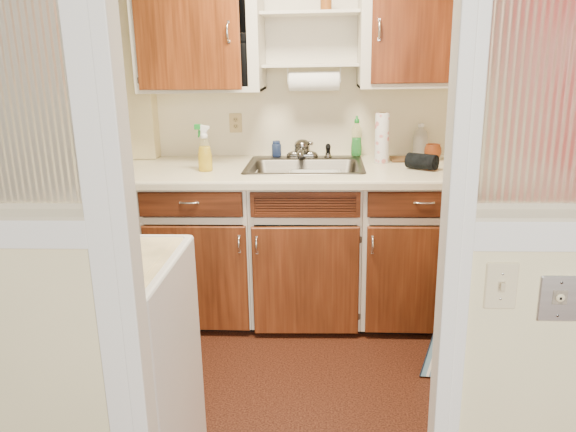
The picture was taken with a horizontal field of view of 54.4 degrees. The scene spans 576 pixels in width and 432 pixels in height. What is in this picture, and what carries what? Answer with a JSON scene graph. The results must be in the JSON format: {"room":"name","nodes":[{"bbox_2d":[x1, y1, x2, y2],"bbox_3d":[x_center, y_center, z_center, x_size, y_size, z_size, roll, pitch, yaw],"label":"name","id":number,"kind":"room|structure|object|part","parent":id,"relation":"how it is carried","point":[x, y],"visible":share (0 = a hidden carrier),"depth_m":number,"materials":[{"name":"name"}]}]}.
{"room":"kitchen entryway","nodes":[
{"label":"kitchen entryway","id":0,"kind":"room"},
{"bbox_2d":[0,249,575,431],"bbox_3d":[0.169,0.592,1.556,3.170,1.088,0.056,0,16,4],"label":"wall","id":1,"kind":"structure","parent":0,"point":[52,379],"depth_m":1.47,"materials":[{"name":"beige paint"}]},
{"bbox_2d":[0,0,81,202],"bbox_3d":[-0.973,-0.465,1.326,0.919,0.914,0.009,0,16,4],"label":"window","id":2,"kind":"structure","parent":1,"relation":"in","point":[38,157],"depth_m":1.36,"materials":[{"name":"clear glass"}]},
{"bbox_2d":[0,203,87,248],"bbox_3d":[-0.963,0.017,1.468,0.921,0.114,0.080,0,16,4],"label":"trim","id":3,"kind":"structure","parent":1,"relation":"on","point":[22,225],"depth_m":1.41,"materials":[{"name":"white paint"}]},
{"bbox_2d":[58,0,158,431],"bbox_3d":[-0.448,0.105,1.457,0.111,2.100,0.086,0,16,4],"label":"trim","id":4,"kind":"structure","parent":1,"relation":"attached to","point":[90,29],"depth_m":1.38,"materials":[{"name":"white paint"}]},
{"bbox_2d":[427,0,492,431],"bbox_3d":[0.417,0.107,1.399,0.067,2.100,0.086,0,16,4],"label":"trim","id":5,"kind":"structure","parent":1,"relation":"attached to","point":[471,20],"depth_m":1.33,"materials":[{"name":"white paint"}]},
{"bbox_2d":[483,262,519,308],"bbox_3d":[0.525,0.175,1.373,0.078,0.122,0.018,0,16,4],"label":"light switch","id":6,"kind":"object","parent":1,"relation":"attached to","point":[501,280],"visible":1,"depth_m":1.38,"materials":[{"name":"beige plastic"}]},
{"bbox_2d":[473,203,575,251],"bbox_3d":[1.094,0.021,1.329,1.295,0.114,0.080,0,16,4],"label":"trim","id":7,"kind":"structure","parent":1,"relation":"attached to","point":[503,227],"depth_m":1.33,"materials":[{"name":"white paint"}]},
{"bbox_2d":[477,0,575,202],"bbox_3d":[1.086,-0.462,1.187,1.293,0.914,0.009,0,16,4],"label":"window","id":8,"kind":"structure","parent":1,"relation":"in","point":[528,149],"depth_m":1.28,"materials":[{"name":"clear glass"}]},
{"bbox_2d":[536,275,575,321],"bbox_3d":[0.667,0.205,1.375,0.098,0.122,0.012,0,16,4],"label":"jack plate","id":9,"kind":"object","parent":1,"relation":"attached to","point":[557,293],"visible":1,"depth_m":1.38,"materials":[{"name":"grey metal"}]},
{"bbox_2d":[556,294,564,301],"bbox_3d":[0.667,0.201,1.370,0.022,0.022,0.005,0,16,4],"label":"socket","id":10,"kind":"object","parent":9,"relation":"attached to","point":[559,297],"depth_m":1.37,"materials":[{"name":"beige plastic"}]},
{"bbox_2d":[156,37,447,155],"bbox_3d":[0.311,-0.702,3.646,3.170,2.420,0.100,0,16,4],"label":"wall","id":11,"kind":"structure","parent":0,"point":[274,118],"depth_m":3.63,"materials":[{"name":"beige paint"}]},
{"bbox_2d":[118,0,160,158],"bbox_3d":[-1.026,-1.111,3.498,0.320,1.508,0.129,0,16,4],"label":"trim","id":12,"kind":"structure","parent":11,"relation":"attached to","point":[142,108],"depth_m":3.56,"materials":[{"name":"yellow paint"}]},
{"bbox_2d":[127,0,265,93],"bbox_3d":[-0.528,-1.131,3.244,0.732,0.807,0.540,0,16,4],"label":"upper cabinet","id":13,"kind":"object","parent":11,"relation":"attached to","point":[178,46],"visible":1,"depth_m":3.11,"materials":[{"name":"brown wood"}]},
{"bbox_3d":[-0.323,-0.989,3.007,0.014,0.118,0.034,3,16,14],"label":"handle","id":14,"kind":"part","parent":13,"relation":"part of","materials":[{"name":"silver metal"}]},
{"bbox_2d":[239,0,245,32],"bbox_3d":[-0.248,-1.198,3.290,0.096,0.235,0.096,0,16,4],"label":"storage jar","id":15,"kind":"object","parent":13,"relation":"in","point":[242,16],"visible":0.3,"depth_m":3.26,"materials":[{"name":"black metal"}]},
{"bbox_2d":[240,33,247,86],"bbox_3d":[-0.243,-0.899,3.253,0.100,0.310,0.100,0,16,4],"label":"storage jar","id":16,"kind":"object","parent":13,"relation":"in","point":[243,44],"visible":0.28,"depth_m":3.21,"materials":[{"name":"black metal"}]},
{"bbox_3d":[-0.245,-1.023,3.218,0.080,0.053,0.080,0,16,4],"label":"lid","id":17,"kind":"part","parent":16,"relation":"part of","materials":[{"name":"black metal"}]},
{"bbox_2d":[229,113,241,132],"bbox_3d":[-0.342,-0.608,3.660,0.082,0.124,0.009,0,16,4],"label":"wall outlet","id":18,"kind":"object","parent":11,"relation":"attached to","point":[235,119],"visible":1,"depth_m":3.66,"materials":[{"name":"beige plastic"}]},
{"bbox_2d":[259,0,360,67],"bbox_3d":[0.132,-1.192,3.307,0.574,0.602,0.298,0,16,4],"label":"open shelf","id":19,"kind":"object","parent":11,"relation":"attached to","point":[298,33],"visible":0.99,"depth_m":3.47,"materials":[{"name":"white wood"}]},
{"bbox_2d":[287,67,340,90],"bbox_3d":[0.157,-0.822,3.361,0.319,0.140,0.114,0,16,4],"label":"paper towel holder","id":20,"kind":"object","parent":19,"relation":"attached to","point":[314,80],"visible":0.98,"depth_m":3.32,"materials":[{"name":"white plastic"}]},
{"bbox_2d":[320,0,331,9],"bbox_3d":[0.221,-1.250,3.254,0.066,0.110,0.066,0,16,4],"label":"spice jar","id":21,"kind":"object","parent":19,"relation":"on","point":[324,4],"visible":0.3,"depth_m":3.23,"materials":[{"name":"orange wood"}]},
{"bbox_2d":[357,0,453,88],"bbox_3d":[1.089,-1.146,3.183,1.351,0.798,0.437,0,16,4],"label":"upper cabinet","id":22,"kind":"object","parent":11,"relation":"attached to","point":[402,44],"visible":0.54,"depth_m":3.08,"materials":[{"name":"brown wood"}]},
{"bbox_3d":[0.497,-1.016,3.051,0.014,0.118,0.034,0,16,4],"label":"handle","id":23,"kind":"part","parent":22,"relation":"part of","materials":[{"name":"silver metal"}]},
{"bbox_2d":[200,331,431,431],"bbox_3d":[0.104,1.182,1.585,5.200,0.060,5.600,0,16,4],"label":"floor","id":24,"kind":"structure","parent":0,"point":[253,382],"depth_m":2.75,"materials":[{"name":"brown carpet"}]},
{"bbox_2d":[140,234,206,431],"bbox_3d":[-0.703,0.521,1.957,0.677,1.033,0.595,0,16,4],"label":"washing machine","id":25,"kind":"object","parent":24,"relation":"on","point":[169,266],"visible":0.11,"depth_m":1.88,"materials":[{"name":"metal"}]},
{"bbox_3d":[-0.654,0.150,1.847,0.447,0.004,0.475,0,16,4],"label":"lid","id":26,"kind":"part","parent":25,"relation":"part of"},
{"bbox_3d":[-0.709,0.153,1.852,0.615,0.002,0.533,0,16,4],"label":"panel","id":27,"kind":"part","parent":25,"relation":"part of","materials":[{"name":"white metal"}]},
{"bbox_2d":[136,170,257,331],"bbox_3d":[-0.681,0.174,3.476,0.976,0.860,0.819,0,16,4],"label":"base cabinet","id":28,"kind":"object","parent":24,"relation":"on","point":[217,221],"visible":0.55,"depth_m":3.06,"materials":[{"name":"brown wood"}]},
{"bbox_3d":[-0.530,-0.069,2.994,0.109,0.011,0.020,0,16,4],"label":"handle","id":29,"kind":"part","parent":28,"relation":"part of","materials":[{"name":"silver metal"}]},
{"bbox_3d":[-0.528,-0.061,3.015,0.566,0.137,0.020,0,16,4],"label":"drawer","id":30,"kind":"part","parent":28,"relation":"part of","materials":[{"name":"brown wood"}]},
{"bbox_3d":[-0.513,0.355,3.134,0.578,0.622,0.020,0,16,4],"label":"door","id":31,"kind":"part","parent":28,"relation":"part of","materials":[{"name":"brown wood"}]},
{"bbox_3d":[-0.266,0.157,3.033,0.014,0.103,0.034,0,16,4],"label":"handle","id":32,"kind":"part","parent":28,"relation":"part of","materials":[{"name":"silver metal"}]},
{"bbox_2d":[133,155,443,190],"bbox_3d":[0.287,-0.266,3.301,2.966,0.048,0.801,0,16,4],"label":"countertop","id":33,"kind":"structure","parent":28,"relation":"on","point":[163,173],"depth_m":3.02,"materials":[{"name":"beige laminate"}]},
{"bbox_2d":[194,124,209,138],"bbox_3d":[-0.480,-0.388,3.195,0.092,0.270,0.059,0,16,4],"label":"spray nozzle","id":34,"kind":"object","parent":33,"relation":"on","point":[203,128],"visible":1,"depth_m":3.15,"materials":[{"name":"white plastic"}]},
{"bbox_2d":[287,139,317,157],"bbox_3d":[0.109,-0.418,3.523,0.189,0.114,0.230,-7,17,-20],"label":"faucet","id":35,"kind":"object","parent":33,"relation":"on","point":[302,150],"visible":1,"depth_m":3.54,"materials":[{"name":"silver metal"}]},
{"bbox_3d":[0.081,-0.395,3.484,0.044,0.055,0.181,1,16,6],"label":"spout","id":36,"kind":"part","parent":35,"relation":"part of","materials":[{"name":"silver metal"}]},
{"bbox_3d":[0.091,-0.396,3.582,0.200,0.040,0.068,0,16,4],"label":"plate","id":37,"kind":"part","parent":35,"relation":"part of","materials":[{"name":"silver metal"}]},
{"bbox_3d":[0.093,-0.443,3.564,0.100,0.089,0.111,-11,19,-32],"label":"lever","id":38,"kind":"part","parent":35,"relation":"part of","materials":[{"name":"silver metal"}]},
{"bbox_2d":[241,155,365,174],"bbox_3d":[0.102,-0.232,3.391,0.704,0.168,0.585,0,16,4],"label":"sink","id":39,"kind":"object","parent":33,"relation":"in","point":[348,164],"visible":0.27,"depth_m":3.52,"materials":[{"name":"silver metal"}]},
{"bbox_2d":[288,169,341,172],"bbox_3d":[0.158,-0.195,3.312,0.316,0.118,0.236,0,16,4],"label":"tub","id":40,"kind":"object","parent":39,"relation":"in","point":[293,170],"visible":0.2,"depth_m":3.40,"materials":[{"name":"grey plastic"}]},
{"bbox_2d":[324,144,331,157],"bbox_3d":[0.255,-0.419,3.563,0.052,0.089,0.055,0,16,4],"label":"sprayer","id":41,"kind":"object","parent":39,"relation":"on","point":[328,153],"visible":1,"depth_m":3.55,"materials":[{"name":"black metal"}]},
{"bbox_2d":[351,116,361,155],"bbox_3d":[0.435,-0.507,3.553,0.070,0.258,0.046,0,16,4],"label":"dish soap bottle","id":42,"kind":"object","parent":39,"relation":"on","point":[356,147],"visible":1,"depth_m":3.55,"materials":[{"name":"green plastic"}]},
{"bbox_2d":[374,112,389,163],"bbox_3d":[0.562,-0.467,3.352,0.084,0.300,0.084,0,16,4],"label":"paper towel roll","id":43,"kind":"object","parent":33,"relation":"on","point":[382,119],"visible":1,"depth_m":3.32,"materials":[{"name":"paper"}]},
{"bbox_2d":[389,156,404,162],"bbox_3d":[0.715,-0.353,3.469,0.160,0.012,0.180,0,16,4],"label":"cutting board","id":44,"kind":"object","parent":33,"relation":"on","point":[395,159],"visible":0.48,"depth_m":3.43,"materials":[{"name":"brown wood"}]},
{"bbox_2d":[412,123,427,153],"bbox_3d":[0.841,-0.484,3.558,0.094,0.210,0.094,0,16,4],"label":"bottle","id":45,"kind":"object","parent":33,"relation":"on","point":[420,137],"visible":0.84,"depth_m":3.52,"materials":[{"name":"beige plastic"}]},
{"bbox_2d":[404,152,438,170],"bbox_3d":[0.755,-0.308,3.161,0.172,0.088,0.096,11,20,37],"label":"speaker","id":46,"kind":"object","parent":33,"relation":"on","point":[412,160],"visible":1,"depth_m":3.13,"materials":[{"name":"fabric"}]},
{"bbox_2d":[424,143,441,156],"bbox_3d":[0.888,-0.392,3.435,0.104,0.098,0.104,0,16,4],"label":"ceramic pot","id":47,"kind":"object","parent":33,"relation":"on","point":[430,148],"visible":0.61,"depth_m":3.39,"materials":[{"name":"orange ceramic"}]},
{"bbox_2d":[246,191,362,333],"bbox_3d":[0.115,0.178,3.415,0.617,0.860,0.834,0,16,4],"label":"base cabinet","id":48,"kind":"object","parent":24,"relation":"on","point":[305,247],"visible":0.85,"depth_m":3.05,"materials":[{"name":"brown wood"}]},
{"bbox_3d":[-0.170,0.161,3.012,0.014,0.103,0.034,0,16,2],"label":"handle","id":49,"kind":"part","parent":48,"relation":"part of","materials":[{"name":"silver metal"}]},
{"bbox_3d":[0.091,-0.062,2.980,0.585,0.137,0.029,0,16,4],"label":"vent panel","id":50,"kind":"part","parent":48,"relation":"part of","materials":[{"name":"brown wood"}]},
{"bbox_2d":[360,190,441,334],"bbox_3d":[0.657,0.177,3.386,0.463,0.860,0.819,0,16,4],"label":"base cabinet","id":51,"kind":"object","parent":24,"relation":"on","point":[401,228],"visible":0.59,"depth_m":3.02,"materials":[{"name":"brown wood"}]},
{"bbox_3d":[0.451,0.158,2.985,0.014,0.103,0.034,0,16,4],"label":"handle","id":52,"kind":"part","parent":51,"relation":"part of","materials":[{"name":"silver metal"}]},
{"bbox_3d":[0.637,0.357,3.057,0.418,0.622,0.020,0,16,4],"label":"door","id":53,"kind":"part","parent":51,"relation":"part of","materials":[{"name":"brown wood"}]},
{"bbox_3d":[0.628,-0.059,2.938,0.420,0.137,0.020,0,16,4],"label":"drawer","id":54,"kind":"part","parent":51,"relation":"part of","materials":[{"name":"brown wood"}]},
{"bbox_3d":[0.709,-0.067,2.911,0.109,0.011,0.020,0,16,4],"label":"handle","id":55,"kind":"part","parent":51,"relation":"part of","materials":[{"name":"silver metal"}]},
{"bbox_2d":[419,335,432,376],"bbox_3d":[0.911,0.500,2.841,0.247,0.531,0.567,11,20,37],"label":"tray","id":56,"kind":"object","parent":24,"relation":"on","point":[426,368],"visible":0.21,"depth_m":2.78,"materials":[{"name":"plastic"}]}
]}

